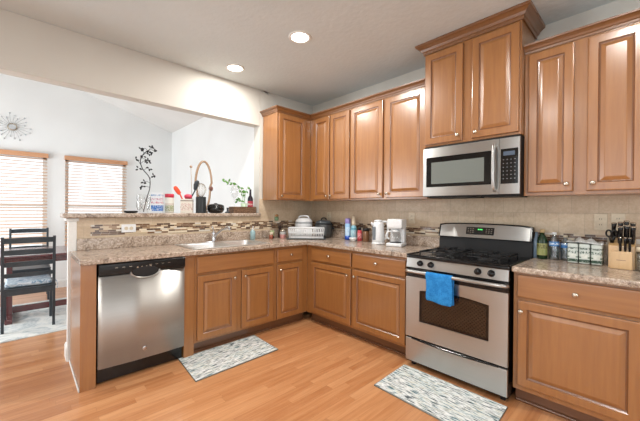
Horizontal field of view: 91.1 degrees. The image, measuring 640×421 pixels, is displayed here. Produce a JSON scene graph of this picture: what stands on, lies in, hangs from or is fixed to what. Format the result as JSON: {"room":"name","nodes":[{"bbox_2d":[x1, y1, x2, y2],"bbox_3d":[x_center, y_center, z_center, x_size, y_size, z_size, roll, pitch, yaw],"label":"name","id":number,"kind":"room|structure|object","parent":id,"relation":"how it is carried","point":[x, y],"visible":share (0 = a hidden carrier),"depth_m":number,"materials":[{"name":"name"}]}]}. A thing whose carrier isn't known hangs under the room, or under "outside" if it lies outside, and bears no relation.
{"room":"kitchen","nodes":[
{"label":"kitchen","id":0,"kind":"room"},
{"bbox_2d":[0,73,171,286],"bbox_3d":[-4.413,-0.797,4.807,4.030,4.040,0.120,0,0,-43],"label":"wall","id":1,"kind":"structure","parent":0,"point":[63,121],"depth_m":5.08,"materials":[{"name":"paint"}]},
{"bbox_2d":[0,112,31,140],"bbox_3d":[-4.510,-1.236,4.606,0.414,0.401,0.014,0,0,-43],"label":"wall ornament","id":2,"kind":"object","parent":1,"relation":"attached to","point":[13,126],"visible":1,"depth_m":4.61,"materials":[{"name":"silver metal"}]},
{"bbox_2d":[0,154,46,244],"bbox_3d":[-4.619,-0.083,4.624,0.885,1.510,0.055,0,0,-43],"label":"window","id":3,"kind":"structure","parent":1,"relation":"in","point":[44,164],"depth_m":4.89,"materials":[{"name":"white paint"}]},
{"bbox_2d":[0,149,48,248],"bbox_3d":[-4.553,-0.111,4.556,0.917,1.537,0.061,0,0,-43],"label":"window blind","id":4,"kind":"object","parent":3,"relation":"attached to","point":[2,151],"visible":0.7,"depth_m":4.67,"materials":[{"name":"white wood"}]},
{"bbox_2d":[0,279,66,287],"bbox_3d":[-3.314,1.176,3.708,3.930,0.120,3.020,0,0,-43],"label":"baseboard","id":5,"kind":"structure","parent":1,"relation":"attached to","point":[61,283],"depth_m":5.00,"materials":[{"name":"white paint"}]},
{"bbox_2d":[65,160,124,243],"bbox_3d":[-3.827,-0.079,5.373,0.845,1.510,0.055,0,0,-43],"label":"window","id":6,"kind":"structure","parent":1,"relation":"in","point":[123,171],"depth_m":5.17,"materials":[{"name":"white paint"}]},
{"bbox_2d":[64,155,127,245],"bbox_3d":[-3.763,-0.106,5.304,0.873,1.537,0.061,0,0,-43],"label":"window blind","id":7,"kind":"object","parent":6,"relation":"attached to","point":[72,158],"visible":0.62,"depth_m":5.25,"materials":[{"name":"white wood"}]},
{"bbox_2d":[0,9,312,282],"bbox_3d":[-1.904,-0.121,2.860,4.800,2.743,0.130,0,0,-43],"label":"wall","id":8,"kind":"structure","parent":0,"point":[31,49],"depth_m":2.88,"materials":[{"name":"paint"}]},
{"bbox_2d":[64,342,66,360],"bbox_3d":[-2.122,1.189,2.675,0.079,0.120,0.146,0,0,-43],"label":"baseboard","id":9,"kind":"structure","parent":8,"relation":"attached to","point":[65,344],"depth_m":2.62,"materials":[{"name":"white paint"}]},
{"bbox_2d":[64,218,78,220],"bbox_3d":[-2.111,0.076,2.667,0.085,0.026,0.168,0,0,-43],"label":"trim","id":10,"kind":"structure","parent":8,"relation":"attached to","point":[65,219],"depth_m":2.61,"materials":[{"name":"white paint"}]},
{"bbox_2d":[67,221,76,361],"bbox_3d":[-2.065,0.670,2.612,0.057,1.160,0.020,0,0,-43],"label":"trim","id":11,"kind":"structure","parent":8,"relation":"attached to","point":[72,225],"depth_m":2.59,"materials":[{"name":"white paint"}]},
{"bbox_2d":[60,213,260,217],"bbox_3d":[-1.499,0.046,3.289,1.876,0.038,0.297,0,0,-43],"label":"bar","id":12,"kind":"object","parent":8,"relation":"on","point":[63,215],"visible":0.96,"depth_m":2.97,"materials":[{"name":"stone"}]},
{"bbox_2d":[136,195,150,209],"bbox_3d":[-1.729,-0.065,3.074,0.124,0.180,0.125,0,0,-43],"label":"glass vase","id":13,"kind":"object","parent":12,"relation":"on","point":[136,195],"visible":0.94,"depth_m":3.08,"materials":[{"name":"grey"}]},
{"bbox_2d":[135,145,156,211],"bbox_3d":[-1.712,-0.317,3.091,0.196,0.662,0.041,0,0,-43],"label":"branch","id":14,"kind":"object","parent":13,"relation":"in","point":[141,149],"visible":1,"depth_m":3.09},
{"bbox_2d":[151,192,163,212],"bbox_3d":[-1.638,-0.077,3.160,0.100,0.205,0.060,0,0,-9],"label":"carton","id":15,"kind":"object","parent":12,"relation":"on","point":[157,199],"visible":0.92,"depth_m":3.13,"materials":[{"name":"white cardboard"}]},
{"bbox_2d":[165,194,173,212],"bbox_3d":[-1.554,-0.073,3.239,0.088,0.198,0.088,0,0,-43],"label":"jar","id":16,"kind":"object","parent":12,"relation":"on","point":[169,198],"visible":0.99,"depth_m":3.20,"materials":[{"name":"beige glass"}]},
{"bbox_2d":[180,199,193,212],"bbox_3d":[-1.424,-0.048,3.363,0.116,0.150,0.116,0,0,-15],"label":"canister","id":17,"kind":"object","parent":12,"relation":"on","point":[186,205],"visible":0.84,"depth_m":3.31,"materials":[{"name":"beige ceramic"}]},
{"bbox_2d":[173,186,182,198],"bbox_3d":[-1.465,-0.117,3.324,0.168,0.279,0.016,0,0,-43],"label":"utensil","id":18,"kind":"object","parent":17,"relation":"in","point":[176,188],"visible":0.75,"depth_m":3.29,"materials":[{"name":"orange plastic"}]},
{"bbox_2d":[184,194,191,198],"bbox_3d":[-1.417,-0.079,3.370,0.084,0.195,0.084,0,0,-43],"label":"utensil","id":19,"kind":"object","parent":17,"relation":"in","point":[187,196],"visible":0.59,"depth_m":3.34,"materials":[{"name":"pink plastic"}]},
{"bbox_2d":[191,180,199,198],"bbox_3d":[-1.379,-0.156,3.415,0.132,0.353,0.024,0,0,-30],"label":"utensil","id":20,"kind":"object","parent":17,"relation":"in","point":[196,183],"visible":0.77,"depth_m":3.42,"materials":[{"name":"grey paint"}]},
{"bbox_2d":[196,197,205,212],"bbox_3d":[-1.315,-0.061,3.466,0.108,0.178,0.108,0,0,-43],"label":"utensil crock","id":21,"kind":"object","parent":12,"relation":"on","point":[200,201],"visible":0.96,"depth_m":3.42,"materials":[{"name":"metal"}]},
{"bbox_2d":[196,183,205,196],"bbox_3d":[-1.314,-0.143,3.466,0.107,0.317,0.107,0,0,-43],"label":"whisk","id":22,"kind":"object","parent":21,"relation":"in","point":[200,183],"visible":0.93,"depth_m":3.45,"materials":[{"name":"silver metal"}]},
{"bbox_2d":[194,160,212,212],"bbox_3d":[-1.323,-0.272,3.573,0.218,0.598,0.060,0,0,-43],"label":"ornament","id":23,"kind":"object","parent":12,"relation":"on","point":[203,161],"visible":0.67,"depth_m":3.60,"materials":[{"name":"brown wood"}]},
{"bbox_2d":[207,203,223,212],"bbox_3d":[-1.179,-0.028,3.547,0.188,0.113,0.188,0,0,-43],"label":"lidded dish","id":24,"kind":"object","parent":12,"relation":"on","point":[212,208],"visible":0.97,"depth_m":3.48,"materials":[{"name":"black glass"}]},
{"bbox_2d":[207,207,223,212],"bbox_3d":[-1.179,-0.006,3.547,0.188,0.070,0.188,0,0,-43],"label":"bowl","id":25,"kind":"object","parent":12,"relation":"on","point":[210,209],"depth_m":3.47,"materials":[{"name":"black metal"}]},
{"bbox_2d":[229,207,255,212],"bbox_3d":[-0.942,-0.008,3.821,0.300,0.075,0.130,0,0,-43],"label":"wicker tray","id":26,"kind":"object","parent":12,"relation":"on","point":[231,209],"visible":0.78,"depth_m":3.75,"materials":[{"name":"brown wicker"}]},
{"bbox_2d":[222,179,249,206],"bbox_3d":[-1.001,-0.176,3.765,0.377,0.399,0.078,0,0,-43],"label":"trailing plant","id":27,"kind":"object","parent":26,"relation":"in","point":[244,204],"visible":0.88,"depth_m":3.80,"materials":[{"name":"green plant"}]},
{"bbox_2d":[247,189,252,206],"bbox_3d":[-0.864,-0.119,3.892,0.069,0.286,0.069,0,0,-43],"label":"wine bottle","id":28,"kind":"object","parent":26,"relation":"in","point":[250,198],"visible":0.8,"depth_m":3.87,"materials":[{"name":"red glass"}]},
{"bbox_2d":[77,199,311,238],"bbox_3d":[-1.079,0.090,3.547,2.655,0.470,0.010,0,0,-43],"label":"tiled wall","id":29,"kind":"structure","parent":8,"relation":"attached to","point":[286,210],"depth_m":3.44,"materials":[{"name":"tile"}]},
{"bbox_2d":[121,224,135,231],"bbox_3d":[-1.759,0.164,2.886,0.116,0.072,0.008,0,0,-43],"label":"wall outlet","id":30,"kind":"object","parent":29,"relation":"attached to","point":[125,227],"visible":1,"depth_m":2.88,"materials":[{"name":"white plastic"}]},
{"bbox_2d":[91,220,295,235],"bbox_3d":[-1.045,0.177,3.571,2.548,0.095,0.004,0,0,-43],"label":"trim","id":31,"kind":"structure","parent":29,"relation":"attached to","point":[111,229],"depth_m":3.24,"materials":[{"name":"tile"}]},
{"bbox_2d":[263,112,310,200],"bbox_3d":[-0.397,-0.647,3.933,0.520,1.045,0.350,0,0,-43],"label":"upper cabinet","id":32,"kind":"object","parent":8,"relation":"attached to","point":[286,138],"visible":1,"depth_m":3.79,"materials":[{"name":"brown wood"}]},
{"bbox_2d":[260,78,424,119],"bbox_3d":[0.120,-1.177,3.356,0.564,0.058,1.912,0,0,-43],"label":"crown molding","id":33,"kind":"structure","parent":32,"relation":"attached to","point":[419,83],"depth_m":3.50,"materials":[{"name":"brown wood"}]},
{"bbox_2d":[84,90,267,132],"bbox_3d":[-3.267,-2.190,3.694,4.150,1.428,3.250,0,0,-43],"label":"vault","id":34,"kind":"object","parent":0,"point":[171,121],"visible":0.12,"depth_m":5.38,"materials":[{"name":"paint"}]},
{"bbox_2d":[171,117,253,212],"bbox_3d":[-1.867,-0.156,5.133,0.120,2.800,3.120,0,0,-43],"label":"wall","id":35,"kind":"structure","parent":0,"point":[227,147],"depth_m":4.75,"materials":[{"name":"paint"}]},
{"bbox_2d":[0,287,569,420],"bbox_3d":[-1.091,1.310,2.007,5.020,0.100,8.750,0,0,-43],"label":"floor","id":36,"kind":"structure","parent":0,"point":[317,371],"depth_m":2.23,"materials":[{"name":"brown wood"}]},
{"bbox_2d":[9,228,50,299],"bbox_3d":[-4.011,0.736,4.334,0.426,0.967,0.484,0,0,-43],"label":"dining chair","id":37,"kind":"object","parent":36,"relation":"on","point":[32,230],"visible":0.39,"depth_m":4.35,"materials":[{"name":"grey paint"}]},
{"bbox_2d":[0,297,66,342],"bbox_3d":[-3.505,1.230,3.484,1.529,0.008,2.405,1,0,44],"label":"area rug","id":38,"kind":"object","parent":36,"relation":"on","point":[31,323],"visible":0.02,"depth_m":3.41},
{"bbox_2d":[0,235,55,334],"bbox_3d":[-3.126,0.746,3.371,0.426,0.967,0.484,0,0,-43],"label":"dining chair","id":39,"kind":"object","parent":38,"relation":"on","point":[4,292],"visible":0.97,"depth_m":3.21,"materials":[{"name":"grey paint"}]},
{"bbox_2d":[0,274,57,287],"bbox_3d":[-3.133,0.782,3.379,0.460,0.095,0.404,0,0,-43],"label":"seat cushion","id":40,"kind":"object","parent":39,"relation":"on","point":[40,279],"visible":0.98,"depth_m":3.31,"materials":[{"name":"blue fabric"}]},
{"bbox_2d":[0,245,66,324],"bbox_3d":[-3.066,0.852,4.008,1.720,0.750,0.880,0,0,-43],"label":"dining table","id":41,"kind":"object","parent":38,"relation":"on","point":[61,251],"visible":0.24,"depth_m":3.55,"materials":[{"name":"brown wood"}]},
{"bbox_2d":[69,257,96,392],"bbox_3d":[-1.824,0.815,2.401,0.100,0.875,0.600,0,0,-43],"label":"end panel","id":42,"kind":"object","parent":36,"relation":"on","point":[82,361],"visible":0.94,"depth_m":2.20,"materials":[{"name":"brown wood"}]},
{"bbox_2d":[96,256,184,382],"bbox_3d":[-1.548,0.820,2.629,0.596,0.868,0.620,0,0,-43],"label":"dishwasher","id":43,"kind":"object","parent":36,"relation":"on","point":[140,304],"visible":0.98,"depth_m":2.38,"materials":[{"name":"silver metal"}]},
{"bbox_2d":[182,255,193,357],"bbox_3d":[-1.322,0.818,2.897,0.085,0.875,0.590,0,0,-43],"label":"filler panel","id":44,"kind":"object","parent":36,"relation":"on","point":[188,348],"visible":0.26,"depth_m":2.68,"materials":[{"name":"brown wood"}]},
{"bbox_2d":[178,335,277,381],"bbox_3d":[-0.794,1.255,2.736,0.445,0.010,0.784,1,0,45],"label":"kitchen mat","id":45,"kind":"object","parent":36,"relation":"on","point":[201,365],"visible":1,"depth_m":2.69,"materials":[{"name":"white fabric"}]},
{"bbox_2d":[194,248,273,352],"bbox_3d":[-0.969,0.820,3.196,0.835,0.875,0.642,0,0,-43],"label":"base cabinet","id":46,"kind":"object","parent":36,"relation":"on","point":[234,291],"visible":0.77,"depth_m":2.94,"materials":[{"name":"brown wood"}]},
{"bbox_2d":[270,245,306,328],"bbox_3d":[-0.499,0.823,3.642,0.456,0.875,0.642,0,0,-43],"label":"base cabinet","id":47,"kind":"object","parent":36,"relation":"on","point":[290,262],"visible":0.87,"depth_m":3.42,"materials":[{"name":"brown wood"}]},
{"bbox_2d":[307,245,356,336],"bbox_3d":[0.283,0.830,3.539,0.642,0.875,0.682,0,0,-43],"label":"base cabinet","id":48,"kind":"object","parent":36,"relation":"on","point":[329,270],"visible":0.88,"depth_m":3.31,"materials":[{"name":"brown wood"}]},
{"bbox_2d":[352,251,407,355],"bbox_3d":[0.733,0.835,3.064,0.642,0.875,0.622,0,0,-43],"label":"base cabinet","id":49,"kind":"object","parent":36,"relation":"on","point":[379,281],"visible":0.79,"depth_m":2.85,"materials":[{"name":"brown wood"}]},
{"bbox_2d":[70,229,439,265],"bbox_3d":[-0.441,0.319,2.831,2.690,0.136,1.910,0,0,-43],"label":"countertop","id":50,"kind":"structure","parent":49,"relation":"on","point":[90,251],"depth_m":2.96,"materials":[{"name":"stone"}]},
{"bbox_2d":[205,226,230,241],"bbox_3d":[-1.040,0.247,3.246,0.200,0.178,0.345,0,0,-43],"label":"faucet","id":51,"kind":"object","parent":50,"relation":"on","point":[214,234],"visible":0.99,"depth_m":3.32,"materials":[{"name":"silver metal"}]},
{"bbox_2d":[174,239,269,249],"bbox_3d":[-0.980,0.421,3.197,0.800,0.171,0.490,0,0,-43],"label":"sink","id":52,"kind":"object","parent":50,"relation":"in","point":[231,243],"visible":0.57,"depth_m":3.22,"materials":[{"name":"metal"}]},
{"bbox_2d":[250,226,254,239],"bbox_3d":[-0.795,0.264,3.715,0.062,0.158,0.064,0,0,-43],"label":"soap dispenser","id":53,"kind":"object","parent":50,"relation":"on","point":[252,232],"visible":1,"depth_m":3.69,"materials":[{"name":"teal plastic"}]},
{"bbox_2d":[280,229,285,237],"bbox_3d":[-0.464,0.290,3.918,0.074,0.110,0.073,0,0,-43],"label":"storage jar","id":54,"kind":"object","parent":50,"relation":"on","point":[282,231],"visible":0.99,"depth_m":3.89,"materials":[{"name":"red glass"}]},
{"bbox_2d":[295,215,311,235],"bbox_3d":[-0.214,0.203,4.122,0.226,0.287,0.235,1,0,3],"label":"rice cooker","id":55,"kind":"object","parent":50,"relation":"on","point":[300,222],"visible":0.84,"depth_m":4.04,"materials":[{"name":"white plastic"}]},
{"bbox_2d":[287,227,325,239],"bbox_3d":[-0.165,0.276,3.847,0.470,0.144,0.185,0,0,0],"label":"dish rack","id":56,"kind":"object","parent":50,"relation":"on","point":[297,234],"visible":1,"depth_m":3.76,"materials":[{"name":"grey paint"}]},
{"bbox_2d":[287,237,325,239],"bbox_3d":[-0.166,0.341,3.847,0.470,0.014,0.185,0,0,0],"label":"drip tray","id":57,"kind":"object","parent":56,"relation":"on","point":[298,238],"depth_m":3.76,"materials":[{"name":"grey paint"}]},
{"bbox_2d":[315,217,333,237],"bbox_3d":[0.048,0.219,4.072,0.232,0.262,0.238,0,0,-41],"label":"slow cooker","id":58,"kind":"object","parent":50,"relation":"on","point":[326,224],"visible":0.87,"depth_m":3.98,"materials":[{"name":"black metal"}]},
{"bbox_2d":[345,218,350,239],"bbox_3d":[0.336,0.223,3.793,0.072,0.260,0.071,0,0,-43],"label":"aerosol can","id":59,"kind":"object","parent":50,"relation":"on","point":[347,220],"visible":0.95,"depth_m":3.77,"materials":[{"name":"metal"}]},
{"bbox_2d":[350,216,356,239],"bbox_3d":[0.400,0.209,3.727,0.074,0.289,0.073,0,0,-43],"label":"spray bottle","id":60,"kind":"object","parent":50,"relation":"on","point":[353,232],"visible":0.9,"depth_m":3.70,"materials":[{"name":"teal plastic"}]},
{"bbox_2d":[357,227,361,240],"bbox_3d":[0.464,0.276,3.665,0.058,0.157,0.057,0,0,-43],"label":"squeeze bottle","id":61,"kind":"object","parent":50,"relation":"on","point":[359,233],"visible":0.98,"depth_m":3.64,"materials":[{"name":"red plastic"}]},
{"bbox_2d":[363,228,368,241],"bbox_3d":[0.527,0.279,3.592,0.074,0.152,0.073,0,0,-43],"label":"jar","id":62,"kind":"object","parent":50,"relation":"on","point":[365,230],"visible":1,"depth_m":3.56,"materials":[{"name":"brown glass"}]},
{"bbox_2d":[371,220,388,244],"bbox_3d":[0.632,0.228,3.358,0.176,0.258,0.140,0,0,-34],"label":"electric kettle","id":63,"kind":"object","parent":50,"relation":"on","point":[378,238],"visible":0.87,"depth_m":3.30,"materials":[{"name":"white plastic"}]},
{"bbox_2d":[385,219,405,246],"bbox_3d":[0.769,0.222,3.184,0.170,0.272,0.195,1,0,31],"label":"coffee maker","id":64,"kind":"object","parent":50,"relation":"on","point":[397,226],"visible":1,"depth_m":3.14,"materials":[{"name":"white plastic"}]},
{"bbox_2d":[374,364,507,420],"bbox_3d":[0.804,1.270,2.155,0.453,0.010,0.786,0,0,-42],"label":"kitchen mat","id":65,"kind":"object","parent":36,"relation":"on","point":[440,399],"visible":1,"depth_m":2.13,"materials":[{"name":"white fabric"}]},
{"bbox_2d":[405,223,534,400],"bbox_3d":[1.186,0.694,2.528,0.702,1.168,0.762,0,0,-43],"label":"gas range","id":66,"kind":"object","parent":36,"relation":"on","point":[470,341],"visible":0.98,"depth_m":2.32,"materials":[{"name":"silver metal"}]},
{"bbox_2d":[425,272,453,306],"bbox_3d":[0.897,0.588,2.354,0.056,0.231,0.210,0,0,-43],"label":"dish towel","id":67,"kind":"object","parent":66,"relation":"hanging from","point":[439,287],"visible":1,"depth_m":2.33,"materials":[{"name":"blue fabric"}]},
{"bbox_2d":[422,293,485,337],"bbox_3d":[0.981,0.757,2.332,0.008,0.276,0.521,0,0,-43],"label":"oven window","id":68,"kind":"structure","parent":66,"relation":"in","point":[467,317],"depth_m":2.29,"materials":[{"name":"black glass"}]},
{"bbox_2d":[405,269,508,288],"bbox_3d":[0.955,0.493,2.307,0.061,0.029,0.762,0,0,-43],"label":"handle","id":69,"kind":"object","parent":66,"relation":"in","point":[478,281],"depth_m":2.21,"materials":[{"name":"silver metal"}]},
{"bbox_2d":[406,246,531,269],"bbox_3d":[1.186,0.359,2.526,0.578,0.067,0.760,0,0,-43],"label":"cooktop","id":70,"kind":"object","parent":66,"relation":"in","point":[471,257],"depth_m":2.45,"materials":[{"name":"black metal"}]},
{"bbox_2d":[513,272,639,420],"bbox_3d":[1.696,0.847,2.047,0.642,0.875,0.625,0,0,-43],"label":"base cabinet","id":71,"kind":"object","parent":36,"relation":"on","point":[576,344],"visible":0.94,"depth_m":1.83,"materials":[{"name":"brown wood"}]},
{"bbox_2d":[512,245,639,288],"bbox_3d":[1.710,0.340,2.052,0.638,0.136,0.640,0,0,-43],"label":"countertop","id":72,"kind":"structure","parent":71,"relation":"on","point":[554,266],"depth_m":1.96,"materials":[{"name":"stone"}]},
{"bbox_2d":[533,232,537,257],"bbox_3d":[1.688,0.267,2.446,0.040,0.202,0.040,0,0,-43],"label":"slim bottle","id":73,"kind":"object","parent":72,"relation":"on","point":[536,233],"visible":0.76,"depth_m":2.44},
{"bbox_2d":[537,229,547,258],"bbox_3d":[1.699,0.256,2.398,0.069,0.226,0.068,0,0,-43],"label":"olive oil bottle","id":74,"kind":"object","parent":72,"relation":"on","point":[542,242],"visible":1,"depth_m":2.38,"materials":[{"name":"green glass"}]},
{"bbox_2d":[549,232,559,245],"bbox_3d":[1.749,0.266,2.345,0.065,0.207,0.064,0,0,-43],"label":"water bottle","id":75,"kind":"object","parent":72,"relation":"on","point":[551,243],"visible":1,"depth_m":2.33,"materials":[{"name":"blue plastic"}]},
{"bbox_2d":[560,235,567,260],"bbox_3d":[1.814,0.276,2.320,0.061,0.187,0.060,0,0,-43],"label":"water bottle","id":76,"kind":"object","parent":72,"relation":"on","point":[562,245],"visible":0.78,"depth_m":2.31,"materials":[{"name":"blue plastic"}]},
{"bbox_2d":[566,237,604,264],"bbox_3d":[1.860,0.279,2.200,0.123,0.180,0.197,0,0,-43],"label":"pack","id":77,"kind":"object","parent":72,"relation":"on","point":[580,250],"visible":1,"depth_m":2.16},
{"bbox_2d":[607,235,609,263],"bbox_3d":[1.998,0.272,2.162,0.028,0.200,0.028,0,0,-43],"label":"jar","id":78,"kind":"object","parent":72,"relation":"on","point":[608,235],"visible":0.18,"depth_m":2.17,"materials":[{"name":"clear glass"}]},
{"bbox_2d":[608,238,635,269],"bbox_3d":[1.959,0.277,2.036,0.150,0.189,0.124,0,0,-43],"label":"knife block","id":79,"kind":"object","parent":72,"relation":"on","point":[617,259],"visible":0.94,"depth_m":1.99,"materials":[{"name":"brown wood"}]},
{"bbox_2d":[605,229,617,242],"bbox_3d":[1.914,0.188,2.059,0.034,0.126,0.065,0,0,-43],"label":"scissors","id":80,"kind":"object","parent":79,"relation":"in","point":[606,231],"visible":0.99,"depth_m":2.05,"materials":[{"name":"black plastic"}]},
{"bbox_2d":[611,222,616,238],"bbox_3d":[1.951,0.159,2.088,0.030,0.162,0.064,1,0,28],"label":"knife","id":81,"kind":"object","parent":79,"relation":"in","point":[613,224],"visible":0.73,"depth_m":2.07,"materials":[{"name":"black plastic"}]},
{"bbox_2d":[618,237,621,250],"bbox_3d":[1.907,0.236,1.996,0.017,0.136,0.032,1,0,29],"label":"knife","id":82,"kind":"object","parent":79,"relation":"in","point":[620,238],"visible":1,"depth_m":1.99,"materials":[{"name":"black plastic"}]},
{"bbox_2d":[617,226,623,243],"bbox_3d":[1.938,0.178,2.029,0.030,0.162,0.064,1,0,28],"label":"knife","id":83,"kind":"object","parent":79,"relation":"in","point":[620,228],"visible":0.78,"depth_m":2.01,"materials":[{"name":"black plastic"}]},
{"bbox_2d":[623,237,626,251],"bbox_3d":[1.923,0.236,1.980,0.017,0.136,0.032,1,0,29],"label":"knife","id":84,"kind":"object","parent":79,"relation":"in","point":[625,238],"visible":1,"depth_m":1.97,"materials":[{"name":"black plastic"}]},
{"bbox_2d":[623,220,629,238],"bbox_3d":[1.990,0.152,2.044,0.030,0.176,0.067,1,0,28],"label":"knife","id":85,"kind":"object","parent":79,"relation":"in","point":[626,222],"visible":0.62,"depth_m":2.02,"materials":[{"name":"black plastic"}]},
{"bbox_2d":[624,225,629,243],"bbox_3d":[1.962,0.174,2.010,0.030,0.167,0.065,1,0,28],"label":"knife","id":86,"kind":"object","parent":79,"relation":"in","point":[626,227],"visible":0.7,"depth_m":1.99,"materials":[{"name":"black plastic"}]},
{"bbox_2d":[628,237,631,251],"bbox_3d":[1.937,0.236,1.965,0.017,0.136,0.032,1,0,29],"label":"knife","id":87,"kind":"object","parent":79,"relation":"in","point":[629,238],"visible":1,"depth_m":1.96,"materials":[{"name":"black plastic"}]},
{"bbox_2d":[630,226,636,244],"bbox_3d":[1.978,0.178,1.987,0.030,0.162,0.064,1,0,28],"label":"knife","id":88,"kind":"object","parent":79,"relation":"in","point":[633,228],"visible":0.88,"depth_m":1.97,"materials":[{"name":"black plastic"}]},
{"bbox_2d":[0,0,616,105],"bbox_3d":[0.007,-1.529,0.866,5.020,0.117,5.630,0,0,-43],"label":"ceiling","id":89,"kind":"structure","parent":0,"point":[354,45],"depth_m":2.56,"materials":[{"name":"white paint"}]},
{"bbox_2d":[225,64,244,72],"bbox_3d":[-0.883,-1.480,3.268,0.196,0.010,0.196,0,0,-43],"label":"recessed light","id":90,"kind":"object","parent":89,"relation":"in","point":[236,68],"visible":1,"depth_m":3.26,"materials":[{"name":"white paint"}]},
{"bbox_2d":[228,65,241,70],"bbox_3d":[-0.883,-1.482,3.268,0.147,0.005,0.147,1,0,41],"label":"diffuser","id":91,"kind":"object","parent":90,"relation":"attached to","point":[230,67],"depth_m":3.26,"materials":[{"name":"white"}]},
{"bbox_2d":[288,31,310,43],"bbox_3d":[-0.170,-1.472,2.672,0.196,0.010,0.196,0,0,-43],"label":"recessed light","id":92,"kind":"object","parent":89,"relation":"in","point":[299,37],"visible":1,"depth_m":2.67,"materials":[{"name":"white paint"}]},
{"bbox_2d":[291,33,308,41],"bbox_3d":[-0.170,-1.474,2.672,0.147,0.005,0.147,1,0,41],"label":"diffuser","id":93,"kind":"object","parent":92,"relation":"attached to","point":[295,37],"depth_m":2.67,"materials":[{"name":"white"}]},
{"bbox_2d":[313,0,639,112],"bbox_3d":[1.773,-0.088,2.555,0.120,2.743,5.630,0,0,-43],"label":"wall","id":94,"kind":"structure","parent":0,"point":[617,7],"depth_m":2.44,"materials":[{"name":"paint"}]},
{"bbox_2d":[310,109,360,200],"bbox_3d":[0.202,-0.642,3.858,0.350,1.045,0.683,0,0,-43],"label":"upper cabinet","id":95,"kind":"object","parent":94,"relation":"attached to","point":[330,159],"visible":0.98,"depth_m":3.72,"materials":[{"name":"brown wood"}]},
{"bbox_2d":[350,86,436,200],"bbox_3d":[0.753,-0.635,3.276,0.350,1.045,0.918,0,0,-43],"label":"upper cabinet","id":96,"kind":"object","parent":94,"relation":"attached to","point":[388,134],"visible":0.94,"depth_m":3.13,"materials":[{"name":"brown wood"}]},
{"bbox_2d":[312,195,639,251],"bbox_3d":[1.067,0.105,3.204,0.010,0.500,3.440,0,0,-43],"label":"tiled wall","id":97,"kind":"structure","parent":94,"relation":"attached to","point":[567,214],"depth_m":2.70,"materials":[{"name":"tile"}]},
{"bbox_2d":[327,212,330,220],"bbox_3d":[0.118,0.084,4.192,0.008,0.116,0.072,0,0,-43],"label":"wall outlet","id":98,"kind":"object","parent":97,"relation":"attached to","point":[328,213],"visible":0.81,"depth_m":4.18,"materials":[{"name":"beige plastic"}]},
{"bbox_2d":[409,212,414,223],"bbox_3d":[0.964,0.079,3.299,0.008,0.116,0.072,0,0,-43],"label":"wall outlet","id":99,"kind":"object","parent":97,"relation":"attached to","point":[411,215],"visible":1,"depth_m":3.30,"materials":[{"name":"beige plastic"}]},
{"bbox_2d":[312,221,639,246],"bbox_3d":[1.059,0.204,3.203,0.004,0.079,3.428,0,0,-43],"label":"trim","id":100,"kind":"structure","parent":97,"relation":"attached to","point":[409,229],"depth_m":3.09,"materials":[{"name":"tile"}]},
{"bbox_2d":[594,214,607,229],"bbox_3d":[1.986,0.081,2.221,0.008,0.116,0.072,0,0,-43],"label":"wall outlet","id":101,"kind":"object","parent":97,"relation":"attached to","point":[600,220],"visible":0.94,"depth_m":2.22,"materials":[{"name":"beige plastic"}]},
{"bbox_2d":[611,213,625,229],"bbox_3d":[2.047,0.077,2.155,0.008,0.116,0.072,0,0,-43],"label":"wall outlet","id":102,"kind":"object","parent":97,"relation":"attached to","point":[615,217],"visible":0.53,"depth_m":2.15,"materials":[{"name":"beige plastic"}]},
{"bbox_2d":[424,19,534,147],"bbox_3d":[1.309,-0.979,2.640,0.420,0.845,0.750,0,0,-43],"label":"upper cabinet","id":103,"kind":"object","parent":94,"relation":"attached to","point":[475,87],"visible":0.93,"depth_m":2.45,"materials":[{"name":"brown wood"}]},
{"bbox_2d":[423,134,529,198],"bbox_3d":[1.293,-0.329,2.629,0.451,0.444,0.746,0,0,-43],"label":"microwave","id":104,"kind":"object","parent":103,"relation":"attached to","point":[494,167],"visible":0.98,"depth_m":2.46,"materials":[{"name":"silver metal"}]},
{"bbox_2d":[415,0,545,56],"bbox_3d":[1.312,-1.418,2.637,0.444,0.084,0.882,0,0,-43],"label":"crown molding","id":105,"kind":"structure","parent":103,"relation":"attached to","point":[526,10],"depth_m":2.41,"materials":[{"name":"brown wood"}]},
{"bbox_2d":[524,21,639,196],"bbox_3d":[1.812,-0.625,2.158,0.350,1.040,0.640,0,0,-43],"label":"upper cabinet","id":106,"kind":"object","parent":94,"relation":"attached to","point":[582,126],"visible":1,"depth_m":2.06,"materials":[{"name":"brown wood"}]},
{"bbox_2d":[524,8,639,54],"bbox_3d":[1.710,-1.165,2.055,0.044,0.058,0.639,0,0,-43],"label":"crown molding","id":107,"kind":"structure","parent":106,"relation":"attached to","point":[632,16],"depth_m":2.04,"materials":[{"name":"brown wood"}]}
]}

